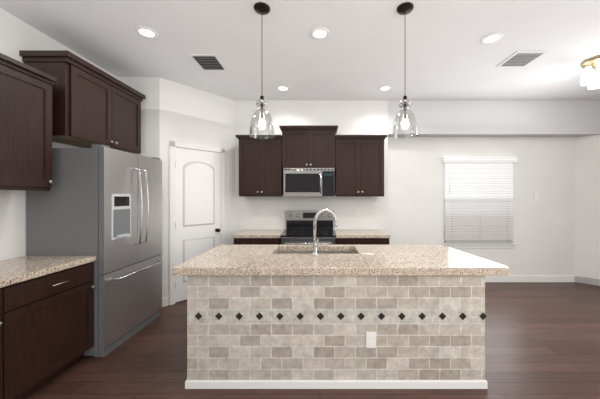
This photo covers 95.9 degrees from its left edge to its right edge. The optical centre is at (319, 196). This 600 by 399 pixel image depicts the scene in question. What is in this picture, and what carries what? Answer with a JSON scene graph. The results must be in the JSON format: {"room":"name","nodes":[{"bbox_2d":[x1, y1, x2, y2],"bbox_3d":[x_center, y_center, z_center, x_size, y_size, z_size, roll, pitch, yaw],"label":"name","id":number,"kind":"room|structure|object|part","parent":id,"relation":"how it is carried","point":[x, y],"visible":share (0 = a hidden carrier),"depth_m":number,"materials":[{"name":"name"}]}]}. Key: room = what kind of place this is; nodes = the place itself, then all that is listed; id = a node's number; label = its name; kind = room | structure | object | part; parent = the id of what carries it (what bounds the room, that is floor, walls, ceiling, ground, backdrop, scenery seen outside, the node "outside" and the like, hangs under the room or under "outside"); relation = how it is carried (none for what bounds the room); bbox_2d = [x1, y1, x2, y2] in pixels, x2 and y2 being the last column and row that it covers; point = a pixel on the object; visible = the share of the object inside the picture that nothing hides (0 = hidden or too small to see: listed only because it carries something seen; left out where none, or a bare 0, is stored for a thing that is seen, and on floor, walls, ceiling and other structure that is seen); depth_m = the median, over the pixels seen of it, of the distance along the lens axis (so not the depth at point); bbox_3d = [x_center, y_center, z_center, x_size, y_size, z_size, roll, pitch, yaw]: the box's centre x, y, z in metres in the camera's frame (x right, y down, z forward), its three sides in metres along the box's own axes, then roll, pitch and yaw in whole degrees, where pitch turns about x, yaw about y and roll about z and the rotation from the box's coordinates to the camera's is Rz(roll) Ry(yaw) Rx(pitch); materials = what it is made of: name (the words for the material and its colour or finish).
{"room":"kitchen","nodes":[
{"label":"kitchen","id":0,"kind":"room"},
{"bbox_2d":[0,8,599,304],"bbox_3d":[1.515,-0.060,1.095,8.570,3.040,7.590,0,0,0],"label":"wall","id":1,"kind":"structure","parent":0,"point":[553,146],"depth_m":4.42,"materials":[{"name":"paint"}]},
{"bbox_2d":[0,57,3,188],"bbox_3d":[-2.492,-0.538,1.651,0.349,0.917,0.582,0,0,0],"label":"upper cabinet","id":2,"kind":"object","parent":1,"relation":"attached to","point":[1,58],"depth_m":1.97,"materials":[{"name":"brown wood"}]},
{"bbox_2d":[4,57,55,188],"bbox_3d":[-2.492,-0.538,2.080,0.349,0.917,0.521,0,0,0],"label":"upper cabinet","id":3,"kind":"object","parent":1,"relation":"attached to","point":[25,127],"depth_m":2.14,"materials":[{"name":"brown wood"}]},
{"bbox_2d":[19,50,145,153],"bbox_3d":[-2.452,-0.926,2.930,0.430,0.748,1.070,0,0,0],"label":"upper cabinet","id":4,"kind":"object","parent":1,"relation":"attached to","point":[92,104],"visible":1,"depth_m":2.67,"materials":[{"name":"brown wood"}]},
{"bbox_2d":[169,141,224,304],"bbox_3d":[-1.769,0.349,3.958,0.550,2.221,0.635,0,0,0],"label":"pantry door","id":5,"kind":"structure","parent":1,"relation":"in","point":[196,200],"depth_m":3.87,"materials":[{"name":"white wood"}]},
{"bbox_2d":[239,137,282,195],"bbox_3d":[-0.904,-0.465,4.244,0.650,0.870,0.340,0,0,0],"label":"upper cabinet","id":6,"kind":"object","parent":1,"relation":"attached to","point":[260,159],"depth_m":4.08,"materials":[{"name":"brown wood"}]},
{"bbox_2d":[279,125,334,169],"bbox_3d":[-0.170,-0.740,4.244,0.810,0.600,0.340,0,0,0],"label":"upper cabinet","id":7,"kind":"object","parent":1,"relation":"attached to","point":[304,146],"depth_m":4.08,"materials":[{"name":"brown wood"}]},
{"bbox_2d":[283,168,333,196],"bbox_3d":[-0.165,-0.221,4.189,0.760,0.425,0.449,0,0,0],"label":"microwave","id":8,"kind":"object","parent":7,"relation":"attached to","point":[308,182],"visible":1,"depth_m":4.01,"materials":[{"name":"silver plastic"}]},
{"bbox_2d":[335,137,386,195],"bbox_3d":[0.605,-0.465,4.244,0.732,0.870,0.340,0,0,0],"label":"upper cabinet","id":9,"kind":"object","parent":1,"relation":"attached to","point":[356,162],"depth_m":4.08,"materials":[{"name":"brown wood"}]},
{"bbox_2d":[162,276,599,306],"bbox_3d":[1.470,1.407,1.025,8.279,0.105,7.250,0,0,0],"label":"baseboard","id":10,"kind":"structure","parent":1,"relation":"attached to","point":[512,279],"depth_m":4.63,"materials":[{"name":"white wood"}]},
{"bbox_2d":[444,199,508,241],"bbox_3d":[2.715,0.060,4.742,1.170,1.460,0.055,0,0,0],"label":"window","id":11,"kind":"structure","parent":1,"relation":"in","point":[473,240],"depth_m":4.72,"materials":[{"name":"white plastic"}]},
{"bbox_2d":[442,157,516,242],"bbox_3d":[2.715,0.048,4.597,1.240,1.460,0.082,0,0,0],"label":"window blinds","id":12,"kind":"object","parent":11,"relation":"attached to","point":[478,198],"visible":1,"depth_m":4.60,"materials":[{"name":"white plastic"}]},
{"bbox_2d":[442,242,515,247],"bbox_3d":[2.715,0.833,4.668,1.250,0.085,0.145,0,0,0],"label":"window sill","id":13,"kind":"structure","parent":1,"relation":"attached to","point":[480,245],"depth_m":4.62,"materials":[{"name":"white wood"}]},
{"bbox_2d":[534,192,538,198],"bbox_3d":[3.710,-0.028,4.632,0.080,0.115,0.015,0,0,0],"label":"light switch","id":14,"kind":"object","parent":1,"relation":"attached to","point":[536,195],"depth_m":4.63,"materials":[{"name":"white plastic"}]},
{"bbox_2d":[0,0,599,99],"bbox_3d":[1.515,-1.630,1.095,8.570,0.100,7.590,0,0,0],"label":"ceiling","id":15,"kind":"structure","parent":0,"point":[421,50],"depth_m":2.80,"materials":[{"name":"paint"}]},
{"bbox_2d":[135,26,157,37],"bbox_3d":[-1.657,-1.573,2.586,0.188,0.011,0.188,0,0,0],"label":"recessed light","id":16,"kind":"object","parent":15,"relation":"in","point":[144,31],"visible":1,"depth_m":2.58,"materials":[{"name":"white"}]},
{"bbox_2d":[188,54,227,70],"bbox_3d":[-1.300,-1.569,3.165,0.310,0.020,0.370,0,0,0],"label":"ceiling vent","id":17,"kind":"object","parent":15,"relation":"in","point":[208,62],"visible":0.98,"depth_m":3.15,"materials":[{"name":"white metal"}]},
{"bbox_2d":[249,2,274,138],"bbox_3d":[-0.485,-1.044,2.257,0.210,1.073,0.210,0,0,0],"label":"pendant light","id":18,"kind":"object","parent":15,"relation":"hanging from","point":[261,8],"visible":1,"depth_m":2.22,"materials":[{"name":"clear glass"}]},
{"bbox_3d":[-0.485,-0.662,2.257,0.210,0.310,0.210,0,0,0],"label":"lamp shade","id":19,"kind":"part","parent":18,"relation":"part of","materials":[{"name":"clear glass"}]},
{"bbox_3d":[-0.485,-1.195,2.257,0.136,0.770,0.136,0,0,0],"label":"cord","id":20,"kind":"part","parent":18,"relation":"part of","materials":[{"name":"grey metal"}]},
{"bbox_2d":[277,85,288,90],"bbox_3d":[-0.536,-1.573,3.913,0.188,0.011,0.188,0,0,0],"label":"recessed light","id":21,"kind":"object","parent":15,"relation":"in","point":[283,88],"visible":1,"depth_m":3.90,"materials":[{"name":"white"}]},
{"bbox_2d":[310,27,329,38],"bbox_3d":[0.000,-1.573,2.600,0.188,0.011,0.188,0,0,0],"label":"recessed light","id":22,"kind":"object","parent":15,"relation":"in","point":[319,33],"visible":1,"depth_m":2.59,"materials":[{"name":"white"}]},
{"bbox_2d":[378,85,391,90],"bbox_3d":[0.942,-1.573,3.913,0.188,0.011,0.188,0,0,0],"label":"recessed light","id":23,"kind":"object","parent":15,"relation":"in","point":[385,88],"visible":0.98,"depth_m":3.90,"materials":[{"name":"white"}]},
{"bbox_2d":[392,2,417,138],"bbox_3d":[0.711,-1.044,2.257,0.210,1.073,0.210,0,0,0],"label":"pendant light","id":24,"kind":"object","parent":15,"relation":"hanging from","point":[405,8],"visible":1,"depth_m":2.22,"materials":[{"name":"clear glass"}]},
{"bbox_3d":[0.711,-0.662,2.257,0.210,0.310,0.210,0,0,0],"label":"lamp shade","id":25,"kind":"part","parent":24,"relation":"part of","materials":[{"name":"clear glass"}]},
{"bbox_3d":[0.711,-1.195,2.257,0.136,0.770,0.136,0,0,0],"label":"cord","id":26,"kind":"part","parent":24,"relation":"part of","materials":[{"name":"grey metal"}]},
{"bbox_2d":[481,33,502,43],"bbox_3d":[1.710,-1.573,2.684,0.188,0.011,0.188,0,0,0],"label":"recessed light","id":27,"kind":"object","parent":15,"relation":"in","point":[492,38],"visible":1,"depth_m":2.68,"materials":[{"name":"white"}]},
{"bbox_2d":[496,51,547,66],"bbox_3d":[2.300,-1.569,3.090,0.340,0.020,0.340,0,0,0],"label":"ceiling vent","id":28,"kind":"object","parent":15,"relation":"in","point":[520,58],"visible":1,"depth_m":3.06,"materials":[{"name":"white metal"}]},
{"bbox_2d":[580,55,599,89],"bbox_3d":[3.204,-1.442,3.110,0.361,0.277,0.357,0,0,0],"label":"semi-flush ceiling light","id":29,"kind":"object","parent":15,"relation":"attached to","point":[590,77],"visible":1,"depth_m":3.10,"materials":[{"name":"white glass"}]},
{"bbox_2d":[26,282,599,398],"bbox_3d":[1.515,1.510,1.095,8.570,0.100,7.590,0,0,0],"label":"floor","id":30,"kind":"structure","parent":0,"point":[542,340],"depth_m":2.40,"materials":[{"name":"brown wood"}]},
{"bbox_2d":[0,284,19,398],"bbox_3d":[-2.351,1.018,1.386,0.633,0.885,0.824,0,0,0],"label":"base cabinet","id":31,"kind":"object","parent":30,"relation":"on","point":[10,296],"depth_m":1.78,"materials":[{"name":"brown wood"}]},
{"bbox_2d":[20,260,95,398],"bbox_3d":[-2.351,1.018,2.055,0.633,0.885,0.762,0,0,0],"label":"base cabinet","id":32,"kind":"object","parent":30,"relation":"on","point":[46,319],"depth_m":2.08,"materials":[{"name":"brown wood"}]},
{"bbox_2d":[0,256,95,287],"bbox_3d":[-2.341,0.552,1.387,0.643,0.045,2.101,0,0,0],"label":"countertop","id":33,"kind":"structure","parent":32,"relation":"on","point":[17,270],"depth_m":2.09,"materials":[{"name":"beige stone"}]},
{"bbox_2d":[27,144,162,356],"bbox_3d":[-2.262,0.491,2.897,0.786,1.937,0.907,0,0,0],"label":"refrigerator","id":34,"kind":"object","parent":30,"relation":"on","point":[102,203],"visible":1,"depth_m":2.51,"materials":[{"name":"grey metal"}]},
{"bbox_2d":[233,233,282,244],"bbox_3d":[-0.885,1.018,4.096,0.656,0.885,0.633,0,0,0],"label":"base cabinet","id":35,"kind":"object","parent":30,"relation":"on","point":[237,240],"depth_m":3.78,"materials":[{"name":"brown wood"}]},
{"bbox_2d":[233,229,284,236],"bbox_3d":[-0.886,0.552,4.089,0.664,0.045,0.648,0,0,0],"label":"countertop","id":36,"kind":"structure","parent":35,"relation":"on","point":[248,232],"depth_m":3.92,"materials":[{"name":"beige stone"}]},
{"bbox_2d":[281,210,335,244],"bbox_3d":[-0.165,0.838,4.050,0.764,1.245,0.721,0,0,0],"label":"range","id":37,"kind":"object","parent":30,"relation":"on","point":[299,227],"visible":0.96,"depth_m":4.32,"materials":[{"name":"silver metal"}]},
{"bbox_2d":[172,208,508,388],"bbox_3d":[0.165,0.783,2.519,2.550,1.354,0.988,0,0,0],"label":"kitchen island","id":38,"kind":"object","parent":30,"relation":"on","point":[315,315],"visible":1,"depth_m":2.06,"materials":[{"name":"tile"}]},
{"bbox_2d":[172,244,508,275],"bbox_3d":[0.165,0.561,2.519,2.550,0.062,0.988,0,0,0],"label":"island countertop","id":39,"kind":"structure","parent":38,"relation":"on","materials":[{"name":"stone"}]},
{"bbox_2d":[311,208,337,255],"bbox_3d":[0.045,0.318,2.522,0.244,0.424,0.197,0,0,0],"label":"faucet","id":40,"kind":"object","parent":39,"relation":"on","point":[315,244],"depth_m":2.46,"materials":[{"name":"silver metal"}]},
{"bbox_2d":[366,331,376,347],"bbox_3d":[0.390,1.090,2.060,0.076,0.120,0.008,0,0,0],"label":"outlet","id":41,"kind":"object","parent":38,"relation":"attached to","point":[371,336],"depth_m":2.06,"materials":[{"name":"white plastic"}]},
{"bbox_2d":[335,237,390,244],"bbox_3d":[0.602,1.018,4.096,0.749,0.885,0.633,0,0,0],"label":"base cabinet","id":42,"kind":"object","parent":30,"relation":"on","point":[342,237],"depth_m":3.78,"materials":[{"name":"brown wood"}]},
{"bbox_2d":[334,229,388,236],"bbox_3d":[0.605,0.552,4.089,0.762,0.045,0.648,0,0,0],"label":"countertop","id":43,"kind":"structure","parent":42,"relation":"on","point":[338,232],"depth_m":3.92,"materials":[{"name":"beige stone"}]},
{"label":"outside","id":44,"kind":"structure","parent":0,"visible":0},
{"bbox_2d":[444,162,445,238],"bbox_3d":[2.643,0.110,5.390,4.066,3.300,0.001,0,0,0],"label":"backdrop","id":45,"kind":"structure","parent":44,"point":[444,198],"depth_m":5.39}
]}

